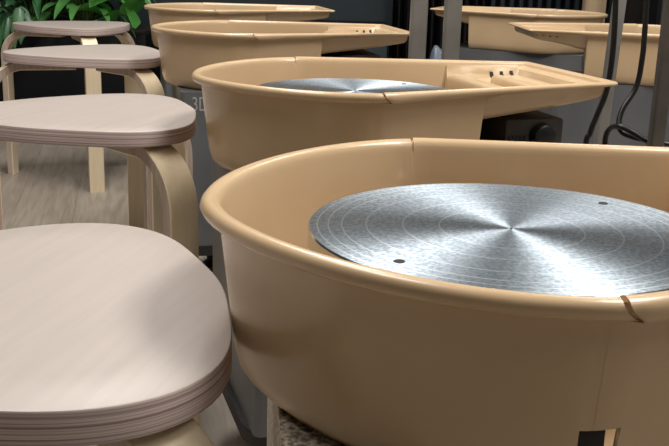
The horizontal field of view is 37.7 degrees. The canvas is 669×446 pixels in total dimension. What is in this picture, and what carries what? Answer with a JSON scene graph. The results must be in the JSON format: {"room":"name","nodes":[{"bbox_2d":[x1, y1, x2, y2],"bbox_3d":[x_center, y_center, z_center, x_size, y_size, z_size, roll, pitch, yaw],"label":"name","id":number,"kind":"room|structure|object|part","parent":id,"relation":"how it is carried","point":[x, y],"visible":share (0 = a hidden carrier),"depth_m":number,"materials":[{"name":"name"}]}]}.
{"room":"art studio","nodes":[
{"label":"art studio","id":0,"kind":"room"},
{"bbox_2d":[0,142,251,445],"bbox_3d":[-0.013,0.443,1.441,5.200,0.050,6.950,2,15,0],"label":"floor","id":1,"kind":"structure","parent":0,"point":[50,185],"depth_m":3.23,"materials":[{"name":"grey wood"}]},
{"bbox_2d":[13,35,80,48],"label":"planter","id":2,"kind":"object","parent":1,"relation":"on","point":[29,41],"depth_m":4.20,"materials":[{"name":"black laminate"}]},
{"bbox_2d":[0,0,34,20],"bbox_3d":[-1.552,-1.030,4.277,0.618,0.462,0.567,2,15,0],"label":"leafy plant","id":3,"kind":"object","parent":2,"relation":"in","point":[27,16],"visible":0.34,"depth_m":4.16,"materials":[{"name":"green plant"}]},
{"bbox_2d":[0,0,103,48],"bbox_3d":[-1.305,-1.036,4.259,0.652,0.526,0.621,2,15,0],"label":"leafy plant","id":4,"kind":"object","parent":2,"relation":"in","point":[17,14],"visible":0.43,"depth_m":4.08,"materials":[{"name":"green plant"}]},
{"bbox_2d":[13,68,84,99],"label":"planter","id":5,"kind":"object","parent":1,"relation":"on","point":[28,84],"depth_m":4.25,"materials":[{"name":"black laminate"}]},
{"bbox_2d":[1,21,134,192],"bbox_3d":[-0.873,-0.435,3.475,0.477,0.535,0.433,12,18,33],"label":"stool","id":6,"kind":"object","parent":1,"relation":"on","point":[85,32],"visible":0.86,"depth_m":3.28,"materials":[{"name":"brown wood"}]},
{"bbox_3d":[-1.052,-0.422,3.453,0.217,0.512,0.050,3,15,4],"label":"leg","id":7,"kind":"part","parent":6,"relation":"part of","materials":[{"name":"brown wood"}]},
{"bbox_3d":[-0.878,-0.678,3.390,0.399,0.023,0.388,12,18,33],"label":"seat","id":8,"kind":"part","parent":6,"relation":"part of","materials":[{"name":"brown wood"}]},
{"bbox_3d":[-0.833,-0.377,3.308,0.050,0.512,0.217,-6,17,-25],"label":"leg","id":9,"kind":"part","parent":6,"relation":"part of","materials":[{"name":"brown wood"}]},
{"bbox_3d":[-0.811,-0.446,3.564,0.050,0.512,0.217,12,18,33],"label":"leg","id":10,"kind":"part","parent":6,"relation":"part of","materials":[{"name":"brown wood"}]},
{"bbox_2d":[0,44,164,233],"bbox_3d":[-0.608,-0.188,2.588,0.477,0.535,0.433,5,15,11],"label":"stool","id":11,"kind":"object","parent":1,"relation":"on","point":[133,62],"visible":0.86,"depth_m":2.40,"materials":[{"name":"brown wood"}]},
{"bbox_3d":[-0.764,-0.157,2.502,0.217,0.512,0.050,-3,16,-18],"label":"leg","id":12,"kind":"part","parent":11,"relation":"part of","materials":[{"name":"brown wood"}]},
{"bbox_3d":[-0.606,-0.429,2.500,0.399,0.023,0.388,5,15,11],"label":"seat","id":13,"kind":"part","parent":11,"relation":"part of","materials":[{"name":"brown wood"}]},
{"bbox_3d":[-0.504,-0.135,2.450,0.212,0.512,0.151,5,15,11],"label":"leg","id":14,"kind":"part","parent":11,"relation":"part of","materials":[{"name":"brown wood"}]},
{"bbox_3d":[-0.585,-0.203,2.693,0.050,0.512,0.217,5,15,11],"label":"leg","id":15,"kind":"part","parent":11,"relation":"part of","materials":[{"name":"brown wood"}]},
{"bbox_2d":[0,93,199,425],"bbox_3d":[-0.388,0.069,1.666,0.477,0.535,0.433,6,16,15],"label":"stool","id":16,"kind":"object","parent":1,"relation":"on","point":[157,130],"visible":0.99,"depth_m":1.42,"materials":[{"name":"brown wood"}]},
{"bbox_3d":[-0.387,-0.173,1.578,0.399,0.023,0.388,6,16,15],"label":"seat","id":17,"kind":"part","parent":16,"relation":"part of","materials":[{"name":"brown wood"}]},
{"bbox_3d":[-0.294,0.123,1.521,0.050,0.512,0.217,-13,21,-43],"label":"leg","id":18,"kind":"part","parent":16,"relation":"part of","materials":[{"name":"brown wood"}]},
{"bbox_3d":[-0.334,0.057,1.760,0.050,0.512,0.217,9,17,24],"label":"leg","id":19,"kind":"part","parent":16,"relation":"part of","materials":[{"name":"brown wood"}]},
{"bbox_2d":[96,35,120,43],"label":"planter","id":20,"kind":"object","parent":1,"relation":"on","point":[113,39],"depth_m":4.20,"materials":[{"name":"black laminate"}]},
{"bbox_2d":[14,0,155,38],"bbox_3d":[-1.089,-1.031,4.253,0.656,0.440,0.582,2,15,0],"label":"leafy plant","id":21,"kind":"object","parent":20,"relation":"in","point":[81,15],"visible":0.62,"depth_m":4.16,"materials":[{"name":"green plant"}]},
{"bbox_2d":[77,0,144,28],"bbox_3d":[-0.901,-0.966,4.160,0.350,0.305,0.398,-8,18,-31],"label":"leafy plant","id":22,"kind":"object","parent":20,"relation":"on","point":[129,8],"visible":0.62,"depth_m":4.13,"materials":[{"name":"green plant"}]},
{"bbox_2d":[101,72,124,93],"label":"planter","id":23,"kind":"object","parent":1,"relation":"on","point":[111,83],"depth_m":4.25,"materials":[{"name":"black laminate"}]},
{"bbox_2d":[0,223,231,445],"bbox_3d":[-0.249,0.301,0.822,0.477,0.535,0.433,5,16,12],"label":"stool","id":24,"kind":"object","parent":1,"relation":"on","point":[111,334],"visible":1,"depth_m":0.64,"materials":[{"name":"brown wood"}]},
{"bbox_3d":[-0.147,0.354,0.682,0.217,0.512,0.050,15,20,41],"label":"leg","id":25,"kind":"part","parent":24,"relation":"part of","materials":[{"name":"brown wood"}]},
{"bbox_2d":[127,26,158,49],"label":"planter","id":26,"kind":"object","parent":1,"relation":"on","point":[143,35],"depth_m":4.23,"materials":[{"name":"black laminate"}]},
{"bbox_2d":[144,2,334,96],"bbox_3d":[-0.325,-0.406,3.265,0.597,0.619,0.460,-2,16,-12],"label":"wheel","id":27,"kind":"object","parent":1,"relation":"on","point":[158,12],"visible":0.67,"depth_m":3.07,"materials":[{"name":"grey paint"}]},
{"bbox_2d":[151,20,408,267],"bbox_3d":[-0.141,-0.167,2.401,0.597,0.619,0.460,-2,16,-13],"label":"wheel","id":28,"kind":"object","parent":1,"relation":"on","point":[185,47],"visible":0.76,"depth_m":2.19,"materials":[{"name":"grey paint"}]},
{"bbox_3d":[-0.319,0.056,2.528,0.040,0.112,0.040,-2,16,-13],"label":"leg","id":29,"kind":"part","parent":28,"relation":"part of","materials":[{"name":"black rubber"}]},
{"bbox_2d":[300,20,388,57],"bbox_3d":[-0.194,-0.668,4.470,0.855,0.500,0.425,2,15,0],"label":"base cabinet","id":30,"kind":"object","parent":1,"relation":"on","point":[383,51],"visible":0.03,"depth_m":4.44,"materials":[{"name":"black laminate"}]},
{"bbox_3d":[0.015,-0.618,4.280,0.415,0.455,0.015,2,15,0],"label":"door","id":31,"kind":"part","parent":30,"relation":"part of","materials":[{"name":"grey"}]},
{"bbox_2d":[191,56,617,445],"bbox_3d":[0.078,0.073,1.537,0.597,0.619,0.460,-3,16,-16],"label":"wheel","id":32,"kind":"object","parent":1,"relation":"on","point":[257,109],"visible":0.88,"depth_m":1.36,"materials":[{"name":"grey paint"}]},
{"bbox_3d":[0.299,-0.124,1.399,0.038,0.038,0.018,-3,16,-16],"label":"knob","id":33,"kind":"part","parent":32,"relation":"part of","materials":[{"name":"black plastic"}]},
{"bbox_2d":[408,0,427,58],"bbox_3d":[0.191,-0.861,1.972,0.047,2.200,0.047,2,15,0],"label":"steel post","id":34,"kind":"object","parent":1,"relation":"on","point":[418,9],"visible":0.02,"depth_m":2.08,"materials":[{"name":"grey metal"}]},
{"bbox_2d":[200,138,668,445],"bbox_3d":[0.193,0.275,0.804,0.597,0.619,0.460,-1,15,-10],"label":"wheel","id":35,"kind":"object","parent":1,"relation":"on","point":[414,291],"visible":1,"depth_m":0.61,"materials":[{"name":"beige plastic"}]},
{"bbox_2d":[577,430,604,445],"bbox_3d":[0.136,0.121,0.556,0.019,0.044,0.040,-1,15,-10],"label":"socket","id":36,"kind":"object","parent":35,"relation":"attached to","point":[584,437],"depth_m":0.54,"materials":[{"name":"black plastic"}]},
{"bbox_2d":[429,45,441,59],"bbox_3d":[0.312,-0.280,3.030,0.170,0.533,0.175,2,15,0],"label":"plastic bag","id":37,"kind":"object","parent":1,"relation":"on","point":[436,52],"visible":0.06,"depth_m":2.94,"materials":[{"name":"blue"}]},
{"bbox_2d":[391,0,485,58],"bbox_3d":[0.496,-1.566,4.357,0.423,2.270,0.095,2,15,0],"label":"curtain","id":38,"kind":"object","parent":1,"relation":"on","point":[401,8],"visible":0.02,"depth_m":4.52,"materials":[{"name":"black fabric"}]},
{"bbox_2d":[441,0,462,59],"bbox_3d":[0.263,-0.859,1.972,0.047,2.200,0.047,2,15,0],"label":"steel post","id":39,"kind":"object","parent":1,"relation":"on","point":[450,38],"visible":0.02,"depth_m":2.08,"materials":[{"name":"grey metal"}]},
{"bbox_2d":[430,6,607,69],"bbox_3d":[0.652,-0.454,3.541,0.597,0.619,0.460,7,16,19],"label":"wheel","id":40,"kind":"object","parent":1,"relation":"on","point":[491,37],"visible":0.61,"depth_m":3.33,"materials":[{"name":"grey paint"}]},
{"bbox_2d":[508,22,668,145],"bbox_3d":[0.780,-0.224,2.707,0.597,0.619,0.460,1,15,-2],"label":"wheel","id":41,"kind":"object","parent":1,"relation":"on","point":[577,117],"visible":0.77,"depth_m":2.50,"materials":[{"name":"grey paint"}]},
{"bbox_2d":[582,0,606,22],"bbox_3d":[1.070,-0.973,4.007,0.085,1.400,0.060,2,15,0],"label":"wooden post","id":42,"kind":"object","parent":1,"relation":"on","point":[587,5],"visible":0.02,"depth_m":4.00,"materials":[{"name":"brown wood"}]},
{"bbox_2d":[583,0,618,143],"bbox_3d":[0.499,-0.401,1.660,0.046,1.508,0.131,-5,17,-24],"label":"power cable","id":43,"kind":"object","parent":1,"relation":"on","point":[615,4],"visible":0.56,"depth_m":1.74,"materials":[{"name":"black plastic"}]},
{"bbox_2d":[593,0,626,144],"bbox_3d":[0.545,-0.775,1.692,0.107,2.200,0.029,2,15,0],"label":"steel post","id":44,"kind":"object","parent":1,"relation":"on","point":[603,122],"visible":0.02,"depth_m":1.82,"materials":[{"name":"grey metal"}]},
{"bbox_2d":[602,124,668,146],"bbox_3d":[0.595,0.090,1.709,0.320,0.516,0.092,11,18,32],"label":"power cable","id":45,"kind":"object","parent":1,"relation":"on","point":[610,128],"visible":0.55,"depth_m":1.66,"materials":[{"name":"black plastic"}]},
{"bbox_2d":[616,0,668,145],"bbox_3d":[0.726,-0.326,1.580,0.488,1.399,0.068,7,16,18],"label":"power cable","id":46,"kind":"object","parent":1,"relation":"on","point":[635,88],"visible":0.88,"depth_m":1.68,"materials":[{"name":"black plastic"}]},
{"bbox_2d":[624,0,663,24],"bbox_3d":[1.621,-0.717,3.692,0.940,1.100,0.435,2,15,0],"label":"storage cabinet","id":47,"kind":"object","parent":1,"relation":"on","point":[634,8],"visible":0.02,"depth_m":3.68,"materials":[{"name":"black laminate"}]},
{"bbox_3d":[1.385,-0.693,3.505,0.450,1.040,0.012,2,15,0],"label":"door","id":48,"kind":"part","parent":47,"relation":"part of","materials":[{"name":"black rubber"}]},
{"bbox_2d":[647,0,668,146],"bbox_3d":[0.548,-0.712,1.461,0.036,2.200,0.031,2,15,0],"label":"steel post","id":49,"kind":"object","parent":1,"relation":"on","point":[658,115],"visible":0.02,"depth_m":1.59,"materials":[{"name":"grey metal"}]},
{"bbox_2d":[3,0,624,57],"bbox_3d":[0.051,-1.805,4.484,5.200,2.700,0.100,2,15,0],"label":"wall","id":50,"kind":"structure","parent":0,"point":[345,10],"depth_m":4.64,"materials":[{"name":"black paint"}]},
{"bbox_2d":[488,0,608,11],"bbox_3d":[1.005,-1.237,4.516,0.560,0.500,0.120,2,15,0],"label":"radiator","id":51,"kind":"object","parent":50,"relation":"attached to","point":[548,4],"visible":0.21,"depth_m":4.54,"materials":[{"name":"black metal"}]}
]}

